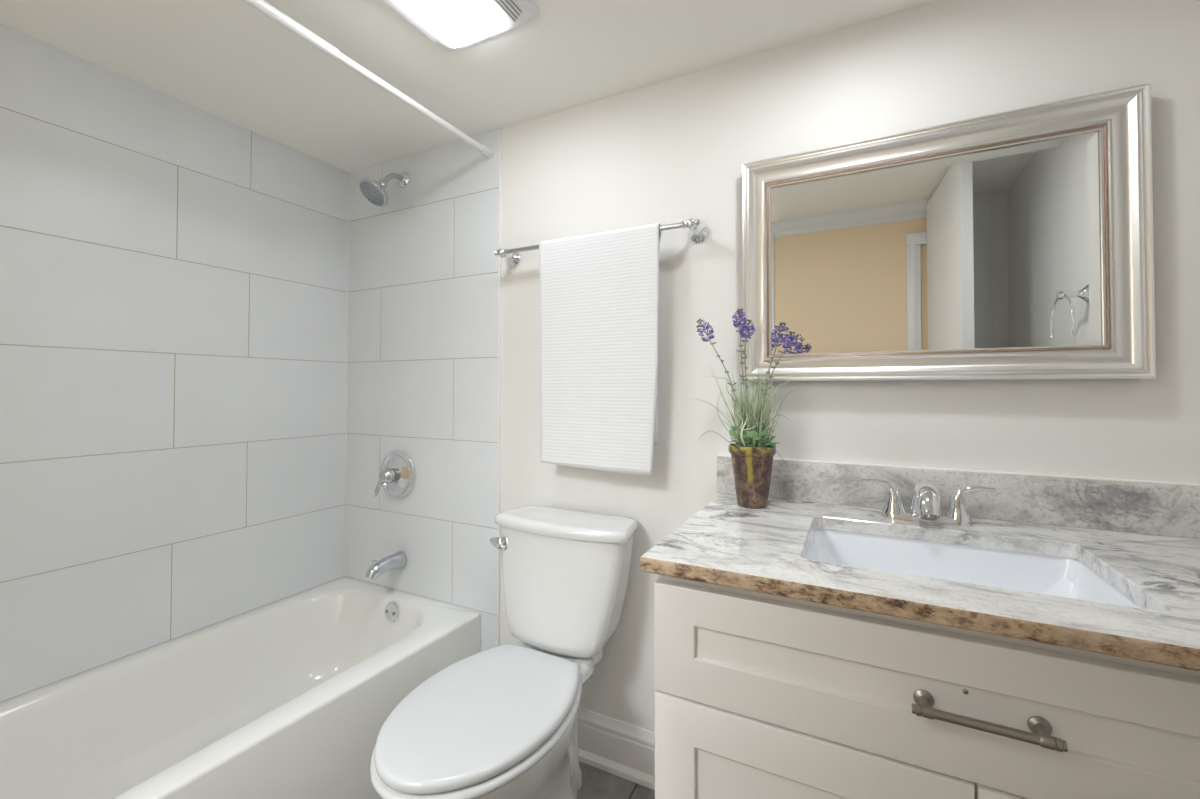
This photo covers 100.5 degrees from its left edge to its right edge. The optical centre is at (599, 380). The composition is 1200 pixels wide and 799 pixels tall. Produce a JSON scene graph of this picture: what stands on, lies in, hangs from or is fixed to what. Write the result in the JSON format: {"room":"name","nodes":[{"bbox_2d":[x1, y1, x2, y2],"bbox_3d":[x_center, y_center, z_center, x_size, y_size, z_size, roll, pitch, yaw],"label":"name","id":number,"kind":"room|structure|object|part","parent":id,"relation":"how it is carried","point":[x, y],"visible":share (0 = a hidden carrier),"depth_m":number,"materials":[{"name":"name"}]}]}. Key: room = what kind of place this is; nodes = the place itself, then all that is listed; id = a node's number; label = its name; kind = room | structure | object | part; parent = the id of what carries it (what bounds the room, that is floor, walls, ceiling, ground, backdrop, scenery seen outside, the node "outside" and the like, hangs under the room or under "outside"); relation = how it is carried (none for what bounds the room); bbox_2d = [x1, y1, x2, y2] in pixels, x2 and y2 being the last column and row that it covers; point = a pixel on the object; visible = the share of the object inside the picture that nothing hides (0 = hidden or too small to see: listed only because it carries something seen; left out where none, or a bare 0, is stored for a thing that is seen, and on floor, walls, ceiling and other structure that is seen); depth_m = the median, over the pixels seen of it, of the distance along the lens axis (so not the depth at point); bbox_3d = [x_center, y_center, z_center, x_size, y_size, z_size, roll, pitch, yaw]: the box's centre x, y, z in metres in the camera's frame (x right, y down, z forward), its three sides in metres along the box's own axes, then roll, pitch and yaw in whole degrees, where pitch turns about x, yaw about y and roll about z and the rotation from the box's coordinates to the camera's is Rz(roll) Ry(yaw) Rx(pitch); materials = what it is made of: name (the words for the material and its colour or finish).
{"room":"bathroom","nodes":[
{"label":"bathroom","id":0,"kind":"room"},
{"bbox_2d":[0,24,347,704],"bbox_3d":[-1.486,0.172,1.479,0.060,2.189,1.575,0,-1,27],"label":"wall","id":1,"kind":"structure","parent":0,"point":[173,272],"depth_m":1.56,"materials":[{"name":"tile"}]},
{"bbox_2d":[344,172,348,577],"bbox_3d":[-1.102,-0.029,2.170,0.004,1.762,0.004,0,-1,27],"label":"trim","id":2,"kind":"structure","parent":1,"relation":"attached to","point":[348,172],"depth_m":2.17,"materials":[{"name":"white"}]},
{"bbox_2d":[0,0,935,171],"bbox_3d":[-0.289,-0.957,0.890,2.725,0.050,1.675,0,-1,27],"label":"ceiling","id":3,"kind":"structure","parent":0,"point":[228,60],"depth_m":1.42,"materials":[{"name":"white paint"}]},
{"bbox_2d":[383,0,538,51],"bbox_3d":[-0.354,-0.916,1.197,0.320,0.020,0.304,0,-1,27],"label":"recessed light","id":4,"kind":"object","parent":3,"relation":"in","point":[452,25],"visible":1,"depth_m":1.25,"materials":[{"name":"white plastic"}]},
{"bbox_2d":[577,761,654,798],"bbox_3d":[-0.289,1.232,0.856,2.665,0.050,1.625,0,-1,27],"label":"floor","id":5,"kind":"structure","parent":0,"point":[597,783],"depth_m":1.49,"materials":[{"name":"tile"}]},
{"bbox_2d":[0,578,479,798],"bbox_3d":[-1.119,1.025,1.293,0.751,0.377,1.544,0,-1,27],"label":"bathtub","id":6,"kind":"object","parent":5,"relation":"on","point":[290,698],"visible":0.95,"depth_m":1.45,"materials":[{"name":"white ceramic"}]},
{"bbox_3d":[-0.802,0.894,1.926,0.074,0.074,0.020,0,-1,27],"label":"overflow plate","id":7,"kind":"part","parent":6,"relation":"part of","materials":[{"name":"silver metal"}]},
{"bbox_2d":[370,505,637,798],"bbox_3d":[-0.234,0.815,1.281,0.460,0.798,0.748,0,-1,27],"label":"toilet","id":8,"kind":"object","parent":5,"relation":"on","point":[499,722],"visible":1,"depth_m":1.28,"materials":[{"name":"white ceramic"}]},
{"bbox_3d":[-0.281,0.802,1.188,0.405,0.021,0.539,0,-1,27],"label":"seat","id":9,"kind":"part","parent":8,"relation":"part of","materials":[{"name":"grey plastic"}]},
{"bbox_3d":[-0.281,0.776,1.189,0.390,0.024,0.524,0,-1,27],"label":"lid","id":10,"kind":"part","parent":8,"relation":"part of","materials":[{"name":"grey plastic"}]},
{"bbox_3d":[-0.310,0.507,1.556,0.072,0.047,0.039,0,-1,27],"label":"flush lever","id":11,"kind":"part","parent":8,"relation":"part of","materials":[{"name":"silver metal"}]},
{"bbox_3d":[-0.108,0.438,1.533,0.460,0.036,0.197,0,-1,27],"label":"tank lid","id":12,"kind":"part","parent":8,"relation":"part of","materials":[{"name":"white ceramic"}]},
{"bbox_3d":[-0.112,0.622,1.524,0.432,0.337,0.206,0,-1,27],"label":"tank","id":13,"kind":"part","parent":8,"relation":"part of","materials":[{"name":"white ceramic"}]},
{"bbox_2d":[655,574,1199,798],"bbox_3d":[0.642,0.775,0.923,0.950,0.868,0.625,0,-1,27],"label":"vanity cabinet","id":14,"kind":"object","parent":5,"relation":"on","point":[758,695],"visible":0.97,"depth_m":0.74,"materials":[{"name":"white paint"}]},
{"bbox_3d":[0.311,0.826,0.796,0.469,0.530,0.020,0,-1,27],"label":"door","id":15,"kind":"part","parent":14,"relation":"part of","materials":[{"name":"white paint"}]},
{"bbox_2d":[640,494,1199,670],"bbox_3d":[0.651,0.326,0.931,0.991,0.028,0.615,0,-1,27],"label":"countertop","id":16,"kind":"structure","parent":14,"relation":"on","point":[726,543],"depth_m":0.81,"materials":[{"name":"stone"}]},
{"bbox_2d":[686,308,804,508],"bbox_3d":[0.358,0.066,1.268,0.269,0.504,0.180,0,-1,1],"label":"lavender","id":17,"kind":"object","parent":16,"relation":"on","point":[751,456],"visible":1,"depth_m":1.24,"materials":[{"name":"plant"}]},
{"bbox_3d":[0.314,0.012,1.282,0.120,0.340,0.030,0,-1,21],"label":"flower stem","id":18,"kind":"part","parent":17,"relation":"part of","materials":[{"name":"green plant"}]},
{"bbox_3d":[0.368,0.000,1.289,0.038,0.365,0.023,0,-1,27],"label":"flower stem","id":19,"kind":"part","parent":17,"relation":"part of","materials":[{"name":"green plant"}]},
{"bbox_3d":[0.363,0.017,1.249,0.021,0.329,0.037,0,-1,27],"label":"flower stem","id":20,"kind":"part","parent":17,"relation":"part of","materials":[{"name":"green plant"}]},
{"bbox_2d":[728,443,775,508],"bbox_3d":[0.385,0.241,1.265,0.116,0.153,0.116,0,-1,27],"label":"pot","id":21,"kind":"object","parent":17,"relation":"attached to","point":[752,463],"depth_m":1.23,"materials":[{"name":"ceramic"}]},
{"bbox_3d":[0.424,0.020,1.257,0.071,0.323,0.015,0,-1,15],"label":"flower stem","id":22,"kind":"part","parent":17,"relation":"part of","materials":[{"name":"green plant"}]},
{"bbox_3d":[0.435,0.039,1.222,0.112,0.284,0.019,0,-1,27],"label":"flower stem","id":23,"kind":"part","parent":17,"relation":"part of","materials":[{"name":"green plant"}]},
{"bbox_2d":[861,478,995,526],"bbox_3d":[0.720,0.271,1.100,0.255,0.087,0.128,0,-1,27],"label":"faucet","id":24,"kind":"object","parent":16,"relation":"on","point":[924,503],"visible":1,"depth_m":1.09,"materials":[{"name":"silver metal"}]},
{"bbox_3d":[0.661,0.268,1.163,0.093,0.077,0.051,0,-1,27],"label":"handle","id":25,"kind":"part","parent":24,"relation":"part of","materials":[{"name":"silver metal"}]},
{"bbox_3d":[0.720,0.270,1.100,0.066,0.084,0.127,0,-1,27],"label":"spout","id":26,"kind":"part","parent":24,"relation":"part of","materials":[{"name":"silver metal"}]},
{"bbox_3d":[0.733,0.308,1.125,0.166,0.016,0.052,0,-1,27],"label":"plate","id":27,"kind":"part","parent":24,"relation":"part of","materials":[{"name":"silver metal"}]},
{"bbox_3d":[0.805,0.266,1.089,0.093,0.077,0.051,0,-1,27],"label":"handle","id":28,"kind":"part","parent":24,"relation":"part of","materials":[{"name":"silver metal"}]},
{"bbox_2d":[805,529,1142,608],"bbox_3d":[0.629,0.415,0.908,0.514,0.150,0.380,0,-1,27],"label":"sink","id":29,"kind":"object","parent":16,"relation":"in","point":[1059,576],"visible":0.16,"depth_m":1.03,"materials":[{"name":"white ceramic"}]},
{"bbox_3d":[0.516,0.459,0.673,0.164,0.025,0.042,0,-1,27],"label":"handle","id":30,"kind":"part","parent":14,"relation":"part of","materials":[{"name":"silver metal"}]},
{"bbox_3d":[0.733,0.823,0.581,0.473,0.530,0.020,0,-1,27],"label":"door","id":31,"kind":"part","parent":14,"relation":"part of","materials":[{"name":"white paint"}]},
{"bbox_2d":[500,0,1199,731],"bbox_3d":[0.381,0.174,1.472,2.075,2.189,0.094,0,-1,27],"label":"wall","id":32,"kind":"structure","parent":0,"point":[673,150],"depth_m":1.34,"materials":[{"name":"white paint"}]},
{"bbox_2d":[359,172,409,206],"bbox_3d":[-0.846,-0.761,1.950,0.120,0.171,0.189,0,-1,27],"label":"shower","id":33,"kind":"object","parent":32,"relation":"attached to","point":[374,191],"visible":1,"depth_m":1.91,"materials":[{"name":"silver metal"}]},
{"bbox_3d":[-0.822,-0.793,1.980,0.021,0.070,0.105,0,-1,27],"label":"arm","id":34,"kind":"part","parent":33,"relation":"part of","materials":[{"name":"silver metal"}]},
{"bbox_2d":[366,551,406,579],"bbox_3d":[-0.833,0.722,1.936,0.066,0.076,0.156,0,-1,27],"label":"tub spout","id":35,"kind":"object","parent":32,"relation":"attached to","point":[398,560],"visible":1,"depth_m":1.93,"materials":[{"name":"silver metal"}]},
{"bbox_2d":[375,450,415,497],"bbox_3d":[-0.832,0.378,1.978,0.192,0.192,0.092,0,-1,27],"label":"shower valve","id":36,"kind":"object","parent":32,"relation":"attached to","point":[397,476],"visible":1,"depth_m":1.98,"materials":[{"name":"silver metal"}]},
{"bbox_3d":[-0.847,0.403,1.961,0.074,0.112,0.047,0,-1,27],"label":"lever handle","id":37,"kind":"part","parent":36,"relation":"part of","materials":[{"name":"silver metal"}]},
{"bbox_2d":[345,128,498,651],"bbox_3d":[-0.730,0.183,2.034,0.865,2.189,0.100,0,-1,27],"label":"tile wall","id":38,"kind":"structure","parent":32,"relation":"attached to","point":[422,333],"depth_m":1.95,"materials":[{"name":"tile"}]},
{"bbox_2d":[497,128,501,645],"bbox_3d":[-0.359,0.154,1.800,0.009,2.139,0.022,0,-1,27],"label":"trim","id":39,"kind":"structure","parent":32,"relation":"attached to","point":[500,129],"depth_m":1.79,"materials":[{"name":"white paint"}]},
{"bbox_2d":[494,218,708,266],"bbox_3d":[-0.028,-0.436,1.591,0.737,0.062,0.087,0,-1,27],"label":"towel bar","id":40,"kind":"object","parent":32,"relation":"attached to","point":[698,231],"visible":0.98,"depth_m":1.46,"materials":[{"name":"silver metal"}]},
{"bbox_3d":[-0.324,-0.434,1.755,0.062,0.062,0.064,0,-1,27],"label":"post","id":41,"kind":"part","parent":40,"relation":"part of","materials":[{"name":"silver metal"}]},
{"bbox_2d":[539,223,661,475],"bbox_3d":[-0.009,-0.090,1.541,0.411,0.736,0.053,0,-1,27],"label":"towel","id":42,"kind":"object","parent":40,"relation":"hanging from","point":[599,292],"visible":1,"depth_m":1.51,"materials":[{"name":"white fabric"}]},
{"bbox_3d":[0.278,-0.438,1.448,0.062,0.062,0.064,0,-1,27],"label":"post","id":43,"kind":"part","parent":40,"relation":"part of","materials":[{"name":"silver metal"}]},
{"bbox_2d":[578,707,654,789],"bbox_3d":[-0.005,1.144,1.584,0.804,0.152,0.026,0,-1,27],"label":"baseboard","id":44,"kind":"structure","parent":32,"relation":"attached to","point":[624,750],"depth_m":1.55,"materials":[{"name":"white paint"}]},
{"bbox_2d":[742,83,1155,380],"bbox_3d":[0.765,-0.302,1.210,0.816,0.603,0.040,0,-1,27],"label":"wall mirror","id":45,"kind":"object","parent":32,"relation":"attached to","point":[1018,243],"visible":1,"depth_m":1.17,"materials":[{"name":"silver metal"}]},
{"bbox_2d":[771,131,1102,353],"bbox_3d":[0.768,-0.301,1.217,0.682,0.469,0.006,0,-1,27],"label":"mirror glass","id":46,"kind":"object","parent":45,"relation":"attached to","point":[991,246],"depth_m":1.18,"materials":[{"name":"silver mirror"}]},
{"bbox_3d":[0.766,-0.301,1.212,0.690,0.477,0.012,0,-1,27],"label":"bead trim","id":47,"kind":"part","parent":45,"relation":"part of","materials":[{"name":"silver metal"}]},
{"bbox_2d":[717,457,1199,538],"bbox_3d":[0.782,0.265,1.199,1.000,0.103,0.024,0,-1,27],"label":"backsplash","id":48,"kind":"structure","parent":32,"relation":"attached to","point":[1131,507],"depth_m":1.11,"materials":[{"name":"stone"}]},
{"bbox_2d":[718,455,1199,485],"bbox_3d":[0.784,0.212,1.204,0.999,0.004,0.020,0,-1,27],"label":"trim","id":49,"kind":"structure","parent":32,"relation":"attached to","point":[783,459],"depth_m":1.13,"materials":[{"name":"white"}]},
{"bbox_3d":[-0.688,0.149,0.145,2.675,2.189,0.080,0,-1,27],"label":"wall","id":50,"kind":"structure","parent":0,"visible":0},
{"bbox_2d":[241,0,493,158],"bbox_3d":[-0.758,-0.841,1.127,0.033,0.033,1.575,0,-1,27],"label":"shower curtain rod","id":51,"kind":"object","parent":50,"relation":"attached to","point":[262,6],"visible":1,"depth_m":1.30,"materials":[{"name":"white metal"}]}
]}

